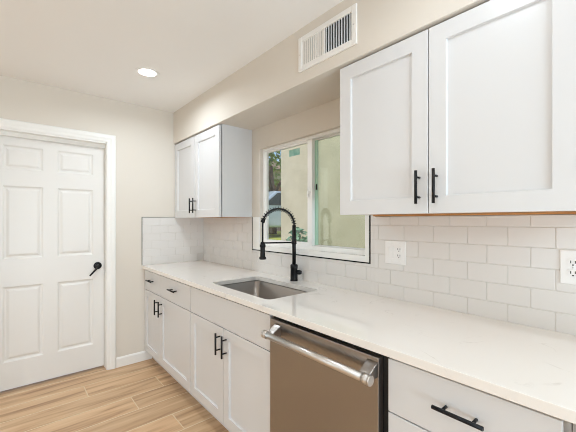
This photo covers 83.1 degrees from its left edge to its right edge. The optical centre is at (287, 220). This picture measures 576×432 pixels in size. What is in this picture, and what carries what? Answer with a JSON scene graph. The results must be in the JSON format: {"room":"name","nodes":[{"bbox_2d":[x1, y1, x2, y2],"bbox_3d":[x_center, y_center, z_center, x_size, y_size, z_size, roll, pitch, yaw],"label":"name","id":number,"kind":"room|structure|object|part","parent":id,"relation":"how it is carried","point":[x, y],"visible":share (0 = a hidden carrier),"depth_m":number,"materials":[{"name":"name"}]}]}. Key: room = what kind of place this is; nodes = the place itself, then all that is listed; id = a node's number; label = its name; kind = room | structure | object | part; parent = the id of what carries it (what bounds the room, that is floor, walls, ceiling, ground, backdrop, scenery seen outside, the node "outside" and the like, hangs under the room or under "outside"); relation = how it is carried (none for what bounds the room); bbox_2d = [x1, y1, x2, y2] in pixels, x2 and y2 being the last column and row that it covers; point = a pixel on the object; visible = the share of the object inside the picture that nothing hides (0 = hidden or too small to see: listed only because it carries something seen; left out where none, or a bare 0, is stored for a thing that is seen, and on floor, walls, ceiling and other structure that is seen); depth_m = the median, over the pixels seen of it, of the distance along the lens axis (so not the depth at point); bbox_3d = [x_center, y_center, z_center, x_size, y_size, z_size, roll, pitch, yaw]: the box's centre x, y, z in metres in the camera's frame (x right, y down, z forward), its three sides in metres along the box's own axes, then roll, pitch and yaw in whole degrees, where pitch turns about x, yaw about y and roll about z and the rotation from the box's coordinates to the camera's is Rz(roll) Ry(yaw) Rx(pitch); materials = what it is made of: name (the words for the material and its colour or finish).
{"room":"kitchen","nodes":[
{"label":"kitchen","id":0,"kind":"room"},
{"bbox_2d":[0,75,175,357],"bbox_3d":[-3.164,0.118,1.696,6.100,2.442,0.140,0,0,-41],"label":"wall","id":1,"kind":"structure","parent":0,"point":[145,148],"depth_m":3.02,"materials":[{"name":"beige paint"}]},
{"bbox_2d":[0,118,115,391],"bbox_3d":[-1.974,0.282,2.703,0.949,2.114,0.158,0,0,-41],"label":"door","id":2,"kind":"structure","parent":1,"relation":"in","point":[58,184],"depth_m":2.74,"materials":[{"name":"white paint"}]},
{"bbox_3d":[-1.727,0.432,2.917,0.106,0.117,0.056,0,0,-41],"label":"lever handle","id":3,"kind":"part","parent":2,"relation":"part of","materials":[{"name":"black metal"}]},
{"bbox_2d":[116,350,151,367],"bbox_3d":[-1.448,1.295,3.065,0.315,0.089,0.013,0,0,-41],"label":"baseboard","id":4,"kind":"structure","parent":1,"relation":"attached to","point":[125,360],"depth_m":3.05,"materials":[{"name":"white paint"}]},
{"bbox_2d":[142,217,174,217],"bbox_3d":[-1.278,0.195,3.213,0.320,0.460,0.010,0,0,-41],"label":"trim","id":5,"kind":"structure","parent":1,"relation":"attached to","point":[142,217],"depth_m":3.21,"materials":[{"name":"grey tile"}]},
{"bbox_2d":[142,218,202,264],"bbox_3d":[-1.155,0.197,3.319,0.636,0.458,0.008,0,0,-41],"label":"backsplash","id":6,"kind":"structure","parent":1,"relation":"attached to","point":[164,240],"depth_m":3.29,"materials":[{"name":"white tile"}]},
{"bbox_2d":[0,358,228,431],"bbox_3d":[-1.077,1.369,-0.741,6.100,0.060,6.576,0,0,-41],"label":"floor","id":7,"kind":"structure","parent":0,"point":[142,396],"depth_m":2.37,"materials":[{"name":"brown wood"}]},
{"bbox_2d":[145,270,199,402],"bbox_3d":[-0.823,0.897,2.917,0.651,0.884,1.048,0,0,-41],"label":"base cabinet","id":8,"kind":"object","parent":7,"relation":"on","point":[167,300],"visible":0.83,"depth_m":2.67,"materials":[{"name":"white paint"}]},
{"bbox_3d":[-1.236,0.560,2.972,0.019,0.178,0.422,0,0,-41],"label":"drawer","id":9,"kind":"part","parent":8,"relation":"part of","materials":[{"name":"white paint"}]},
{"bbox_3d":[-1.236,0.944,2.972,0.019,0.580,0.423,0,0,-41],"label":"cabinet door","id":10,"kind":"part","parent":8,"relation":"part of","materials":[{"name":"white paint"}]},
{"bbox_3d":[-1.088,0.751,2.755,0.038,0.130,0.012,0,0,-41],"label":"handle","id":11,"kind":"part","parent":8,"relation":"part of","materials":[{"name":"black metal"}]},
{"bbox_3d":[-0.895,0.944,2.574,0.019,0.580,0.618,0,0,-41],"label":"cabinet door","id":12,"kind":"part","parent":8,"relation":"part of","materials":[{"name":"white paint"}]},
{"bbox_3d":[-0.895,0.560,2.574,0.019,0.178,0.618,0,0,-41],"label":"drawer","id":13,"kind":"part","parent":8,"relation":"part of","materials":[{"name":"white paint"}]},
{"bbox_2d":[142,260,575,423],"bbox_3d":[0.075,0.440,1.878,0.640,0.030,3.795,0,0,-41],"label":"countertop","id":14,"kind":"structure","parent":8,"relation":"on","point":[534,368],"depth_m":1.21,"materials":[{"name":"white stone"}]},
{"bbox_2d":[220,280,306,298],"bbox_3d":[-0.171,0.561,2.125,0.457,0.208,0.722,0,0,-41],"label":"undermount sink","id":15,"kind":"object","parent":14,"relation":"in","point":[265,290],"visible":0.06,"depth_m":2.40,"materials":[{"name":"silver metal"}]},
{"bbox_2d":[259,206,301,280],"bbox_3d":[-0.053,0.161,2.285,0.303,0.528,0.068,0,0,-10],"label":"kitchen faucet","id":16,"kind":"object","parent":14,"relation":"on","point":[294,272],"visible":1,"depth_m":2.29,"materials":[{"name":"black metal"}]},
{"bbox_3d":[-0.067,0.162,2.280,0.265,0.042,0.041,0,0,-14],"label":"docking arm","id":17,"kind":"part","parent":16,"relation":"part of","materials":[{"name":"black metal"}]},
{"bbox_2d":[191,287,273,431],"bbox_3d":[-0.175,0.897,2.160,0.651,0.884,0.940,0,0,-41],"label":"base cabinet","id":18,"kind":"object","parent":7,"relation":"on","point":[230,358],"visible":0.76,"depth_m":1.92,"materials":[{"name":"white paint"}]},
{"bbox_3d":[-0.539,0.944,2.158,0.019,0.580,0.465,0,0,-41],"label":"cabinet door","id":19,"kind":"part","parent":18,"relation":"part of","materials":[{"name":"white paint"}]},
{"bbox_3d":[-0.432,0.751,1.990,0.038,0.132,0.012,0,0,-41],"label":"handle","id":20,"kind":"part","parent":18,"relation":"part of","materials":[{"name":"black metal"}]},
{"bbox_3d":[-0.383,0.751,1.933,0.038,0.132,0.012,0,0,-41],"label":"handle","id":21,"kind":"part","parent":18,"relation":"part of","materials":[{"name":"black metal"}]},
{"bbox_3d":[-0.233,0.944,1.801,0.019,0.580,0.467,0,0,-41],"label":"cabinet door","id":22,"kind":"part","parent":18,"relation":"part of","materials":[{"name":"white paint"}]},
{"bbox_2d":[260,316,389,431],"bbox_3d":[0.316,0.898,1.529,0.672,0.879,0.647,0,0,-41],"label":"dishwasher","id":23,"kind":"object","parent":7,"relation":"on","point":[320,382],"visible":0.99,"depth_m":1.33,"materials":[{"name":"silver metal"}]},
{"bbox_2d":[388,358,572,431],"bbox_3d":[0.715,0.897,1.121,0.651,0.884,0.478,0,0,-41],"label":"base cabinet","id":24,"kind":"object","parent":7,"relation":"on","point":[419,400],"visible":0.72,"depth_m":0.96,"materials":[{"name":"white paint"}]},
{"bbox_3d":[0.501,0.796,0.944,0.019,0.282,0.462,0,0,-41],"label":"cabinet door","id":25,"kind":"part","parent":24,"relation":"part of","materials":[{"name":"white paint"}]},
{"bbox_3d":[0.483,0.552,0.922,0.038,0.012,0.138,0,0,-41],"label":"handle","id":26,"kind":"part","parent":24,"relation":"part of","materials":[{"name":"black metal"}]},
{"bbox_2d":[0,0,342,112],"bbox_3d":[-1.077,-1.163,-0.741,6.100,0.120,6.576,0,0,-41],"label":"ceiling","id":27,"kind":"structure","parent":0,"point":[92,47],"depth_m":1.98,"materials":[{"name":"white paint"}]},
{"bbox_2d":[135,67,159,76],"bbox_3d":[-1.042,-1.100,2.408,0.168,0.006,0.168,0,0,-41],"label":"recessed light","id":28,"kind":"object","parent":27,"relation":"in","point":[143,71],"visible":1,"depth_m":2.40,"materials":[{"name":"white paint"}]},
{"bbox_2d":[138,69,155,75],"bbox_3d":[-1.042,-1.101,2.408,0.126,0.002,0.126,0,0,-41],"label":"diffuser","id":29,"kind":"object","parent":28,"relation":"attached to","point":[143,72],"depth_m":2.41,"materials":[{"name":"white plastic"}]},
{"bbox_2d":[252,98,575,242],"bbox_3d":[1.231,0.118,1.137,0.150,2.442,6.426,0,0,-41],"label":"wall","id":30,"kind":"structure","parent":0,"point":[325,117],"depth_m":2.47,"materials":[{"name":"beige paint"}]},
{"bbox_2d":[175,124,251,217],"bbox_3d":[-0.749,-0.408,3.057,0.356,0.756,0.927,0,0,-41],"label":"upper cabinet","id":31,"kind":"object","parent":30,"relation":"attached to","point":[213,167],"visible":1,"depth_m":2.78,"materials":[{"name":"white paint"}]},
{"bbox_3d":[-0.998,-0.402,3.148,0.019,0.744,0.460,0,0,-41],"label":"cabinet door","id":32,"kind":"part","parent":31,"relation":"part of","materials":[{"name":"white paint"}]},
{"bbox_3d":[-0.697,-0.402,2.796,0.019,0.744,0.459,0,0,-41],"label":"cabinet door","id":33,"kind":"part","parent":31,"relation":"part of","materials":[{"name":"white paint"}]},
{"bbox_2d":[253,215,368,262],"bbox_3d":[0.101,0.105,2.362,0.044,0.276,1.198,0,0,-41],"label":"trim","id":34,"kind":"structure","parent":30,"relation":"attached to","point":[256,220],"depth_m":2.21,"materials":[{"name":"white paint"}]},
{"bbox_2d":[252,215,370,263],"bbox_3d":[0.087,0.109,2.350,0.011,0.282,1.212,0,0,-41],"label":"trim","id":35,"kind":"structure","parent":30,"relation":"attached to","point":[369,215],"depth_m":2.00,"materials":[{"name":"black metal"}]},
{"bbox_2d":[263,128,364,254],"bbox_3d":[0.158,-0.199,2.366,0.082,0.813,1.069,0,0,-41],"label":"window","id":36,"kind":"structure","parent":30,"relation":"in","point":[311,141],"depth_m":2.33,"materials":[{"name":"white plastic"}]},
{"bbox_3d":[-0.001,-0.203,2.532,0.028,0.761,0.563,0,0,-41],"label":"sliding sash","id":37,"kind":"part","parent":36,"relation":"part of","materials":[{"name":"white plastic"}]},
{"bbox_3d":[0.336,-0.203,2.188,0.024,0.761,0.518,0,0,-41],"label":"fixed sash","id":38,"kind":"part","parent":36,"relation":"part of","materials":[{"name":"clear glass"}]},
{"bbox_2d":[173,0,489,143],"bbox_3d":[0.999,-0.945,1.038,0.332,0.316,6.276,0,0,-41],"label":"soffit","id":39,"kind":"object","parent":30,"relation":"attached to","point":[270,88],"depth_m":1.97,"materials":[{"name":"beige paint"}]},
{"bbox_2d":[298,3,356,72],"bbox_3d":[0.195,-0.947,1.712,0.012,0.195,0.412,0,0,-41],"label":"air vent","id":40,"kind":"object","parent":39,"relation":"attached to","point":[327,41],"visible":1,"depth_m":1.69,"materials":[{"name":"white metal"}]},
{"bbox_2d":[203,215,575,335],"bbox_3d":[0.318,0.197,2.082,0.008,0.458,3.788,0,0,-41],"label":"backsplash","id":41,"kind":"structure","parent":30,"relation":"attached to","point":[506,268],"depth_m":1.52,"materials":[{"name":"white tile"}]},
{"bbox_2d":[385,240,405,264],"bbox_3d":[0.581,0.172,1.761,0.010,0.127,0.124,0,0,-41],"label":"outlet","id":42,"kind":"object","parent":30,"relation":"attached to","point":[395,251],"visible":1,"depth_m":1.76,"materials":[{"name":"white plastic"}]},
{"bbox_2d":[389,247,392,257],"bbox_3d":[0.563,0.172,1.777,0.004,0.060,0.027,0,0,-41],"label":"rocker switch","id":43,"kind":"object","parent":42,"relation":"attached to","point":[390,248],"depth_m":1.78,"materials":[{"name":"white plastic"}]},
{"bbox_2d":[396,247,401,258],"bbox_3d":[0.596,0.172,1.744,0.003,0.066,0.033,0,0,-41],"label":"receptacle","id":44,"kind":"object","parent":42,"relation":"attached to","point":[398,249],"depth_m":1.74,"materials":[{"name":"white plastic"}]},
{"bbox_2d":[340,0,575,215],"bbox_3d":[0.672,-0.406,1.399,0.357,0.760,0.927,0,0,-41],"label":"upper cabinet","id":45,"kind":"object","parent":30,"relation":"attached to","point":[473,112],"visible":1,"depth_m":1.20,"materials":[{"name":"white paint"}]},
{"bbox_3d":[0.421,-0.402,1.490,0.019,0.744,0.458,0,0,-41],"label":"cabinet door","id":46,"kind":"part","parent":45,"relation":"part of","materials":[{"name":"white paint"}]},
{"bbox_3d":[0.527,-0.137,1.324,0.038,0.135,0.012,0,0,-41],"label":"handle","id":47,"kind":"part","parent":45,"relation":"part of","materials":[{"name":"black metal"}]},
{"bbox_3d":[0.574,-0.137,1.269,0.038,0.135,0.012,0,0,-41],"label":"handle","id":48,"kind":"part","parent":45,"relation":"part of","materials":[{"name":"black metal"}]},
{"bbox_3d":[0.701,-0.040,1.424,0.267,0.012,0.895,0,0,-41],"label":"panel","id":49,"kind":"part","parent":45,"relation":"part of","materials":[{"name":"brown wood"}]},
{"bbox_3d":[0.795,-0.029,1.504,0.034,0.007,0.923,0,0,-41],"label":"mounting rail","id":50,"kind":"part","parent":45,"relation":"part of","materials":[{"name":"brown wood"}]},
{"bbox_3d":[0.723,-0.402,1.138,0.019,0.744,0.460,0,0,-41],"label":"cabinet door","id":51,"kind":"part","parent":45,"relation":"part of","materials":[{"name":"white paint"}]},
{"bbox_2d":[560,250,575,284],"bbox_3d":[1.059,0.173,1.206,0.007,0.126,0.076,0,0,-41],"label":"wall outlet","id":52,"kind":"object","parent":30,"relation":"attached to","point":[567,257],"visible":1,"depth_m":1.22,"materials":[{"name":"white plastic"}]},
{"bbox_2d":[567,259,575,276],"bbox_3d":[1.057,0.173,1.205,0.003,0.064,0.034,0,0,-41],"label":"receptacle","id":53,"kind":"object","parent":52,"relation":"attached to","point":[571,263],"depth_m":1.21,"materials":[{"name":"white plastic"}]},
{"label":"outside","id":54,"kind":"structure","parent":0,"visible":0},
{"bbox_3d":[12.064,1.524,33.376,58.250,0.130,85.000,0,0,-41],"label":"ground","id":55,"kind":"structure","parent":54,"visible":0},
{"bbox_2d":[269,231,280,239],"bbox_3d":[2.396,0.974,45.240,57.500,0.970,54.400,0,0,-41],"label":"lawn","id":56,"kind":"structure","parent":55,"relation":"on","point":[277,236],"depth_m":10.19,"materials":[{"name":"green plant"}]},
{"bbox_2d":[269,151,280,233],"bbox_3d":[-0.860,-1.968,12.322,3.312,4.972,3.644,0,0,-41],"label":"tree","id":57,"kind":"object","parent":56,"relation":"on","point":[272,230],"visible":0.06,"depth_m":12.21,"materials":[{"name":"green plant"}]},
{"bbox_2d":[269,191,280,227],"bbox_3d":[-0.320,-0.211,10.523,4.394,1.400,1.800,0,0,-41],"label":"house","id":58,"kind":"structure","parent":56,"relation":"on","point":[274,196],"depth_m":9.37,"materials":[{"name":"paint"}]},
{"bbox_3d":[-0.341,-0.641,10.505,2.350,0.400,1.720,0,0,-41],"label":"glass","id":59,"kind":"part","parent":58,"relation":"part of","materials":[{"name":"grey"}]},
{"bbox_2d":[271,162,280,230],"bbox_3d":[-2.858,-1.586,18.093,11.200,4.150,7.600,0,0,-41],"label":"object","id":60,"kind":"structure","parent":56,"relation":"on","point":[278,166],"depth_m":16.01,"materials":[{"name":"plant"}]},
{"bbox_2d":[281,136,364,247],"bbox_3d":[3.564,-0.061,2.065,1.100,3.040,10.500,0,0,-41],"label":"stucco building","id":61,"kind":"structure","parent":55,"relation":"on","point":[334,229],"depth_m":4.91,"materials":[{"name":"white paint"}]},
{"bbox_3d":[1.479,1.439,2.386,1.850,0.040,8.700,0,0,-41],"label":"patio slab","id":62,"kind":"object","parent":55,"relation":"on","visible":0},
{"bbox_2d":[286,227,306,241],"bbox_3d":[0.181,0.756,4.662,0.608,1.341,0.604,0,0,-41],"label":"shrub","id":63,"kind":"object","parent":62,"relation":"on","point":[299,230],"visible":0.04,"depth_m":4.63,"materials":[{"name":"green plant"}]}
]}

